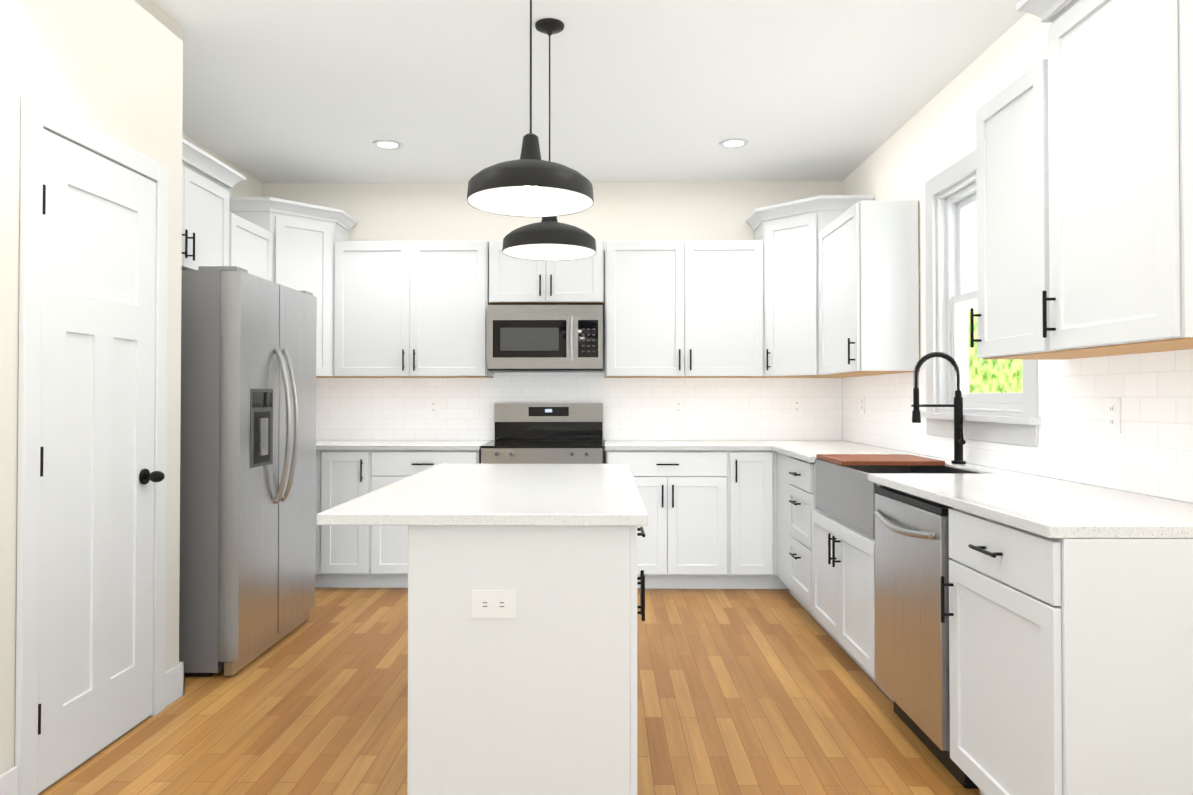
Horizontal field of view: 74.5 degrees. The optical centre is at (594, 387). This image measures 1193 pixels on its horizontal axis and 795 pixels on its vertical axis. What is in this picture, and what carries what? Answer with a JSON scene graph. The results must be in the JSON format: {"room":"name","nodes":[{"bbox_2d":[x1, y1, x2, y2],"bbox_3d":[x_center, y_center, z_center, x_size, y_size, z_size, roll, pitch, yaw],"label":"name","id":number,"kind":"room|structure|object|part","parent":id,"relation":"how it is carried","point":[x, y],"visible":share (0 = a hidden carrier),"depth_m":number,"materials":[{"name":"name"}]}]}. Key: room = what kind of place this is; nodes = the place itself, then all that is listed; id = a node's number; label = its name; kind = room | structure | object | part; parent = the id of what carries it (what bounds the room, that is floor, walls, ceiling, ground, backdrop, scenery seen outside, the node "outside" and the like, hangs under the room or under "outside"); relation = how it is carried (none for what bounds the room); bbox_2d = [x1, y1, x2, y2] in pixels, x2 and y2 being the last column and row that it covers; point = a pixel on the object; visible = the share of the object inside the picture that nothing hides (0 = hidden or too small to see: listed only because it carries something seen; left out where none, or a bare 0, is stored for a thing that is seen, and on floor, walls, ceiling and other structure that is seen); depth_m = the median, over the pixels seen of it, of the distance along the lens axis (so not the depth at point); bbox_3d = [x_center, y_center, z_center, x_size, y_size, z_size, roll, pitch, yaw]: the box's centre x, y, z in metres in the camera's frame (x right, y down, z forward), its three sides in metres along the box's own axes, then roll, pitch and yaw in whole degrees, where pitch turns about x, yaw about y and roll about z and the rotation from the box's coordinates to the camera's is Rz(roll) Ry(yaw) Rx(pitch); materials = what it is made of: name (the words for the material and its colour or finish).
{"room":"kitchen","nodes":[
{"label":"kitchen","id":0,"kind":"room"},
{"bbox_2d":[0,0,182,793],"bbox_3d":[-2.479,-0.145,0.764,1.510,2.740,4.910,0,-1,1],"label":"wall","id":1,"kind":"structure","parent":0,"point":[112,69],"depth_m":2.62,"materials":[{"name":"white paint"}]},
{"bbox_2d":[15,94,168,794],"bbox_3d":[-1.689,0.191,2.691,0.020,2.115,0.758,0,-1,1],"label":"door frame","id":2,"kind":"structure","parent":1,"relation":"attached to","point":[37,116],"depth_m":2.36,"materials":[{"name":"white wood"}]},
{"bbox_2d":[0,662,184,794],"bbox_3d":[-1.861,1.157,0.754,0.306,0.135,4.916,0,-1,1],"label":"baseboard","id":3,"kind":"structure","parent":1,"relation":"attached to","point":[174,682],"depth_m":3.09,"materials":[{"name":"white wood"}]},
{"bbox_2d":[38,129,164,792],"bbox_3d":[-1.654,0.223,2.687,0.089,2.028,0.616,0,-1,1],"label":"pantry door","id":4,"kind":"structure","parent":1,"relation":"in","point":[99,477],"depth_m":2.64,"materials":[{"name":"white wood"}]},
{"bbox_3d":[-1.685,0.215,2.385,0.008,1.670,0.010,0,-1,1],"label":"pantry door hinge","id":5,"kind":"part","parent":4,"relation":"part of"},
{"bbox_2d":[182,132,262,196],"bbox_3d":[-2.447,-0.102,4.239,0.150,2.740,2.640,0,-1,1],"label":"wall","id":6,"kind":"structure","parent":0,"point":[250,186],"depth_m":5.22,"materials":[{"name":"white paint"}]},
{"bbox_2d":[182,140,233,269],"bbox_3d":[-2.204,-0.901,3.899,0.325,0.602,0.965,0,-1,1],"label":"upper cabinet","id":7,"kind":"object","parent":6,"relation":"attached to","point":[207,206],"depth_m":4.11,"materials":[{"name":"white wood"}]},
{"bbox_2d":[234,208,273,281],"bbox_3d":[-2.195,-0.536,4.664,0.325,0.906,0.565,0,-1,1],"label":"upper cabinet","id":8,"kind":"object","parent":6,"relation":"attached to","point":[253,240],"depth_m":4.72,"materials":[{"name":"white wood"}]},
{"bbox_2d":[38,588,980,794],"bbox_3d":[-0.684,1.290,1.970,5.070,0.100,7.400,0,-1,1],"label":"floor","id":9,"kind":"structure","parent":0,"point":[760,692],"depth_m":2.98,"materials":[{"name":"brown wood"}]},
{"bbox_2d":[179,266,316,676],"bbox_3d":[-1.906,0.370,3.846,0.903,1.786,0.900,0,-1,1],"label":"fridge","id":10,"kind":"object","parent":9,"relation":"on","point":[247,572],"depth_m":3.43,"materials":[{"name":"grey metal"}]},
{"bbox_3d":[-1.493,0.183,3.804,0.077,0.748,0.118,0,-1,1],"label":"fridge handle","id":11,"kind":"part","parent":10,"relation":"part of","materials":[{"name":"silver metal"}]},
{"bbox_2d":[315,450,370,587],"bbox_3d":[-1.568,0.839,5.222,0.315,0.884,0.610,0,-1,1],"label":"base cabinet","id":12,"kind":"object","parent":9,"relation":"on","point":[343,552],"depth_m":4.93,"materials":[{"name":"white wood"}]},
{"bbox_2d":[371,450,480,587],"bbox_3d":[-1.068,0.838,5.216,0.685,0.884,0.610,0,-1,1],"label":"base cabinet","id":13,"kind":"object","parent":9,"relation":"on","point":[389,543],"depth_m":4.92,"materials":[{"name":"white wood"}]},
{"bbox_2d":[316,440,493,449],"bbox_3d":[-1.533,0.380,5.224,1.635,0.030,0.633,0,-1,1],"label":"countertop","id":14,"kind":"structure","parent":13,"relation":"on","point":[320,444],"depth_m":5.01,"materials":[{"name":"stone"}]},
{"bbox_2d":[407,525,645,794],"bbox_3d":[-0.161,0.808,2.785,0.638,0.884,1.490,0,-1,1],"label":"kitchen island","id":15,"kind":"object","parent":9,"relation":"on","point":[537,695],"visible":0.81,"depth_m":2.04,"materials":[{"name":"white wood"}]},
{"bbox_2d":[317,464,647,525],"bbox_3d":[-0.282,0.350,2.787,0.855,0.030,1.540,0,-1,1],"label":"island countertop","id":16,"kind":"structure","parent":15,"relation":"on","point":[524,495],"depth_m":2.31,"materials":[{"name":"stone"}]},
{"bbox_2d":[471,590,515,617],"bbox_3d":[-0.264,0.564,2.040,0.115,0.072,0.007,0,-1,1],"label":"outlet","id":17,"kind":"object","parent":15,"relation":"attached to","point":[493,603],"visible":1,"depth_m":2.04,"materials":[{"name":"white plastic"}]},
{"bbox_2d":[481,403,602,463],"bbox_3d":[-0.325,0.692,5.154,0.760,1.175,0.715,0,-1,1],"label":"range","id":18,"kind":"object","parent":9,"relation":"on","point":[548,433],"visible":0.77,"depth_m":5.45,"materials":[{"name":"grey metal"}]},
{"bbox_2d":[606,450,730,588],"bbox_3d":[0.457,0.838,5.198,0.765,0.884,0.610,0,-1,1],"label":"base cabinet","id":19,"kind":"object","parent":9,"relation":"on","point":[712,519],"depth_m":4.90,"materials":[{"name":"white wood"}]},
{"bbox_2d":[731,451,778,588],"bbox_3d":[0.982,0.838,5.192,0.285,0.884,0.610,0,-1,1],"label":"base cabinet","id":20,"kind":"object","parent":9,"relation":"on","point":[753,473],"depth_m":4.89,"materials":[{"name":"white wood"}]},
{"bbox_2d":[777,452,784,583],"bbox_3d":[1.429,0.832,4.699,0.590,0.884,0.375,0,-1,1],"label":"base cabinet","id":21,"kind":"object","parent":9,"relation":"on","point":[780,457],"depth_m":4.76,"materials":[{"name":"white wood"}]},
{"bbox_2d":[779,579,788,588],"bbox_3d":[1.427,0.838,5.196,0.605,0.884,0.590,0,-1,1],"label":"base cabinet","id":22,"kind":"object","parent":9,"relation":"on","point":[781,585],"depth_m":4.97,"materials":[{"name":"white wood"}]},
{"bbox_2d":[605,440,767,450],"bbox_3d":[0.837,0.380,5.193,1.544,0.030,0.636,0,-1,1],"label":"countertop","id":23,"kind":"structure","parent":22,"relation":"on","point":[683,445],"depth_m":4.90,"materials":[{"name":"stone"}]},
{"bbox_2d":[764,440,1192,538],"bbox_3d":[1.400,0.361,3.669,0.638,0.030,3.673,0,-1,1],"label":"countertop","id":24,"kind":"structure","parent":22,"relation":"on","point":[1048,507],"depth_m":2.31,"materials":[{"name":"stone"}]},
{"bbox_2d":[815,459,985,538],"bbox_3d":[1.352,0.479,3.526,0.489,0.251,0.854,0,-1,1],"label":"farmhouse sink","id":25,"kind":"object","parent":24,"relation":"in","point":[845,495],"visible":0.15,"depth_m":3.52,"materials":[{"name":"silver metal"}]},
{"bbox_2d":[816,454,944,465],"bbox_3d":[1.346,0.343,3.740,0.465,0.023,0.423,0,-1,1],"label":"cutting board","id":26,"kind":"object","parent":25,"relation":"on","point":[876,460],"visible":1,"depth_m":3.61,"materials":[{"name":"brown wood"}]},
{"bbox_2d":[911,352,965,463],"bbox_3d":[1.558,0.089,3.536,0.243,0.508,0.105,0,-1,1],"label":"spring faucet","id":27,"kind":"object","parent":24,"relation":"on","point":[959,440],"visible":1,"depth_m":3.55,"materials":[{"name":"black metal"}]},
{"bbox_2d":[785,455,882,612],"bbox_3d":[1.413,0.826,4.256,0.610,0.884,0.510,0,-1,1],"label":"base cabinet","id":28,"kind":"object","parent":9,"relation":"on","point":[799,474],"depth_m":4.29,"materials":[{"name":"white wood"}]},
{"bbox_2d":[809,504,893,701],"bbox_3d":[1.405,0.933,3.530,0.610,0.652,0.940,0,-1,1],"label":"base cabinet","id":29,"kind":"object","parent":9,"relation":"on","point":[841,557],"depth_m":3.47,"materials":[{"name":"white wood"}]},
{"bbox_2d":[874,486,978,788],"bbox_3d":[1.371,0.813,2.737,0.659,0.872,0.600,0,-1,1],"label":"dishwasher","id":30,"kind":"object","parent":9,"relation":"on","point":[912,558],"visible":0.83,"depth_m":2.65,"materials":[{"name":"grey metal"}]},
{"bbox_2d":[941,508,1192,794],"bbox_3d":[1.388,0.800,2.119,0.610,0.884,0.585,0,-1,1],"label":"base cabinet","id":31,"kind":"object","parent":9,"relation":"on","point":[1070,666],"depth_m":1.83,"materials":[{"name":"white wood"}]},
{"bbox_2d":[263,181,841,463],"bbox_3d":[-0.306,-0.085,5.609,4.400,2.740,0.150,0,-1,1],"label":"wall","id":32,"kind":"structure","parent":0,"point":[443,211],"depth_m":5.54,"materials":[{"name":"white paint"}]},
{"bbox_2d":[234,197,353,377],"bbox_3d":[-2.046,-0.630,5.246,0.610,1.110,0.610,0,-1,1],"label":"upper cabinet","id":33,"kind":"object","parent":32,"relation":"attached to","point":[304,233],"depth_m":5.11,"materials":[{"name":"white wood"}]},
{"bbox_2d":[334,236,493,377],"bbox_3d":[-1.229,-0.527,5.378,1.030,0.906,0.325,0,-1,1],"label":"upper cabinet","id":34,"kind":"object","parent":32,"relation":"attached to","point":[403,309],"depth_m":5.22,"materials":[{"name":"white wood"}]},
{"bbox_2d":[490,240,605,304],"bbox_3d":[-0.323,-0.773,5.370,0.766,0.413,0.325,0,-1,1],"label":"upper cabinet","id":35,"kind":"object","parent":32,"relation":"attached to","point":[513,281],"depth_m":5.21,"materials":[{"name":"white wood"}]},
{"bbox_2d":[487,305,602,371],"bbox_3d":[-0.324,-0.326,5.303,0.756,0.430,0.444,0,-1,1],"label":"microwave","id":36,"kind":"object","parent":35,"relation":"attached to","point":[544,338],"visible":1,"depth_m":5.13,"materials":[{"name":"grey metal"}]},
{"bbox_2d":[316,371,841,439],"bbox_3d":[-0.310,0.126,5.526,4.089,0.484,0.006,0,-1,1],"label":"wall tile","id":37,"kind":"structure","parent":32,"relation":"attached to","point":[633,408],"depth_m":5.52,"materials":[{"name":"white tile"}]},
{"bbox_2d":[428,399,438,414],"bbox_3d":[-1.137,0.134,5.529,0.072,0.115,0.007,0,-1,1],"label":"electrical outlet","id":38,"kind":"object","parent":37,"relation":"attached to","point":[433,406],"visible":1,"depth_m":5.53,"materials":[{"name":"white plastic"}]},
{"bbox_2d":[673,399,683,414],"bbox_3d":[0.588,0.134,5.508,0.072,0.115,0.007,0,-1,1],"label":"electrical outlet","id":39,"kind":"object","parent":37,"relation":"attached to","point":[678,406],"visible":1,"depth_m":5.51,"materials":[{"name":"white plastic"}]},
{"bbox_2d":[792,398,801,413],"bbox_3d":[1.417,0.129,5.498,0.072,0.115,0.007,0,-1,1],"label":"electrical outlet","id":40,"kind":"object","parent":37,"relation":"attached to","point":[796,405],"visible":1,"depth_m":5.50,"materials":[{"name":"white plastic"}]},
{"bbox_2d":[602,236,761,377],"bbox_3d":[0.597,-0.527,5.356,1.058,0.906,0.325,0,-1,1],"label":"upper cabinet","id":41,"kind":"object","parent":32,"relation":"attached to","point":[674,308],"depth_m":5.20,"materials":[{"name":"white wood"}]},
{"bbox_2d":[750,196,858,377],"bbox_3d":[1.424,-0.631,5.205,0.610,1.110,0.610,0,-1,1],"label":"upper cabinet","id":42,"kind":"object","parent":32,"relation":"attached to","point":[788,231],"depth_m":5.04,"materials":[{"name":"white wood"}]},
{"bbox_2d":[153,0,1026,182],"bbox_3d":[-0.684,-1.550,2.006,5.070,0.100,7.400,0,-1,1],"label":"ceiling","id":43,"kind":"structure","parent":0,"point":[303,91],"depth_m":3.79,"materials":[{"name":"white paint"}]},
{"bbox_2d":[373,140,402,149],"bbox_3d":[-1.247,-1.462,4.722,0.176,0.007,0.176,0,-1,1],"label":"recessed light","id":44,"kind":"object","parent":43,"relation":"in","point":[388,144],"visible":1,"depth_m":4.71,"materials":[{"name":"white plastic"}]},
{"bbox_2d":[467,0,593,216],"bbox_3d":[-0.195,-1.027,2.384,0.383,0.934,0.383,0,-1,1],"label":"pendant light","id":45,"kind":"object","parent":43,"relation":"hanging from","point":[529,183],"visible":1,"depth_m":2.37,"materials":[{"name":"black metal"}]},
{"bbox_2d":[502,18,595,260],"bbox_3d":[-0.185,-1.017,3.203,0.383,0.934,0.383,0,-1,1],"label":"pendant light","id":46,"kind":"object","parent":43,"relation":"hanging from","point":[549,239],"visible":0.85,"depth_m":3.16,"materials":[{"name":"black metal"}]},
{"bbox_2d":[719,138,748,148],"bbox_3d":[0.833,-1.462,4.697,0.176,0.007,0.176,0,-1,1],"label":"recessed light","id":47,"kind":"object","parent":43,"relation":"in","point":[733,143],"visible":0.98,"depth_m":4.70,"materials":[{"name":"white plastic"}]},
{"bbox_2d":[842,13,1189,502],"bbox_3d":[1.775,-0.132,1.884,0.150,2.740,7.250,0,-1,1],"label":"wall","id":48,"kind":"structure","parent":0,"point":[934,136],"depth_m":3.93,"materials":[{"name":"white paint"}]},
{"bbox_2d":[818,196,918,375],"bbox_3d":[1.559,-0.537,4.530,0.325,0.906,0.745,0,-1,1],"label":"upper cabinet","id":49,"kind":"object","parent":48,"relation":"attached to","point":[868,268],"depth_m":4.16,"materials":[{"name":"white wood"}]},
{"bbox_2d":[920,149,1040,446],"bbox_3d":[1.768,-0.416,3.533,0.198,1.300,1.060,0,-1,1],"label":"window","id":50,"kind":"structure","parent":48,"relation":"in","point":[1010,418],"depth_m":3.87,"materials":[{"name":"white wood"}]},
{"bbox_2d":[842,349,1192,502],"bbox_3d":[1.716,0.103,3.665,0.006,0.484,3.666,0,-1,1],"label":"wall tile","id":51,"kind":"structure","parent":48,"relation":"attached to","point":[1148,450],"depth_m":2.71,"materials":[{"name":"white tile"}]},
{"bbox_2d":[860,396,864,413],"bbox_3d":[1.726,0.108,5.057,0.007,0.115,0.072,0,-1,1],"label":"electrical outlet","id":52,"kind":"object","parent":51,"relation":"attached to","point":[862,404],"visible":1,"depth_m":5.04,"materials":[{"name":"white plastic"}]},
{"bbox_2d":[1105,398,1120,432],"bbox_3d":[1.696,0.090,2.567,0.007,0.115,0.072,0,-1,1],"label":"electrical outlet","id":53,"kind":"object","parent":51,"relation":"attached to","point":[1112,415],"visible":1,"depth_m":2.56,"materials":[{"name":"white plastic"}]},
{"bbox_2d":[970,60,1101,359],"bbox_3d":[1.536,-0.561,2.610,0.325,0.906,0.455,0,-1,1],"label":"upper cabinet","id":54,"kind":"object","parent":48,"relation":"attached to","point":[1011,313],"depth_m":2.61,"materials":[{"name":"white wood"}]},
{"bbox_2d":[1038,0,1192,355],"bbox_3d":[1.530,-0.656,2.111,0.325,1.082,0.535,0,-1,1],"label":"upper cabinet","id":55,"kind":"object","parent":48,"relation":"attached to","point":[1084,180],"depth_m":2.07,"materials":[{"name":"white wood"}]},
{"label":"outside","id":56,"kind":"structure","parent":0,"visible":0},
{"bbox_2d":[967,204,1021,392],"bbox_3d":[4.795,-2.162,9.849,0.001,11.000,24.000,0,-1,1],"label":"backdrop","id":57,"kind":"structure","parent":56,"point":[972,267],"depth_m":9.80,"materials":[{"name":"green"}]}
]}

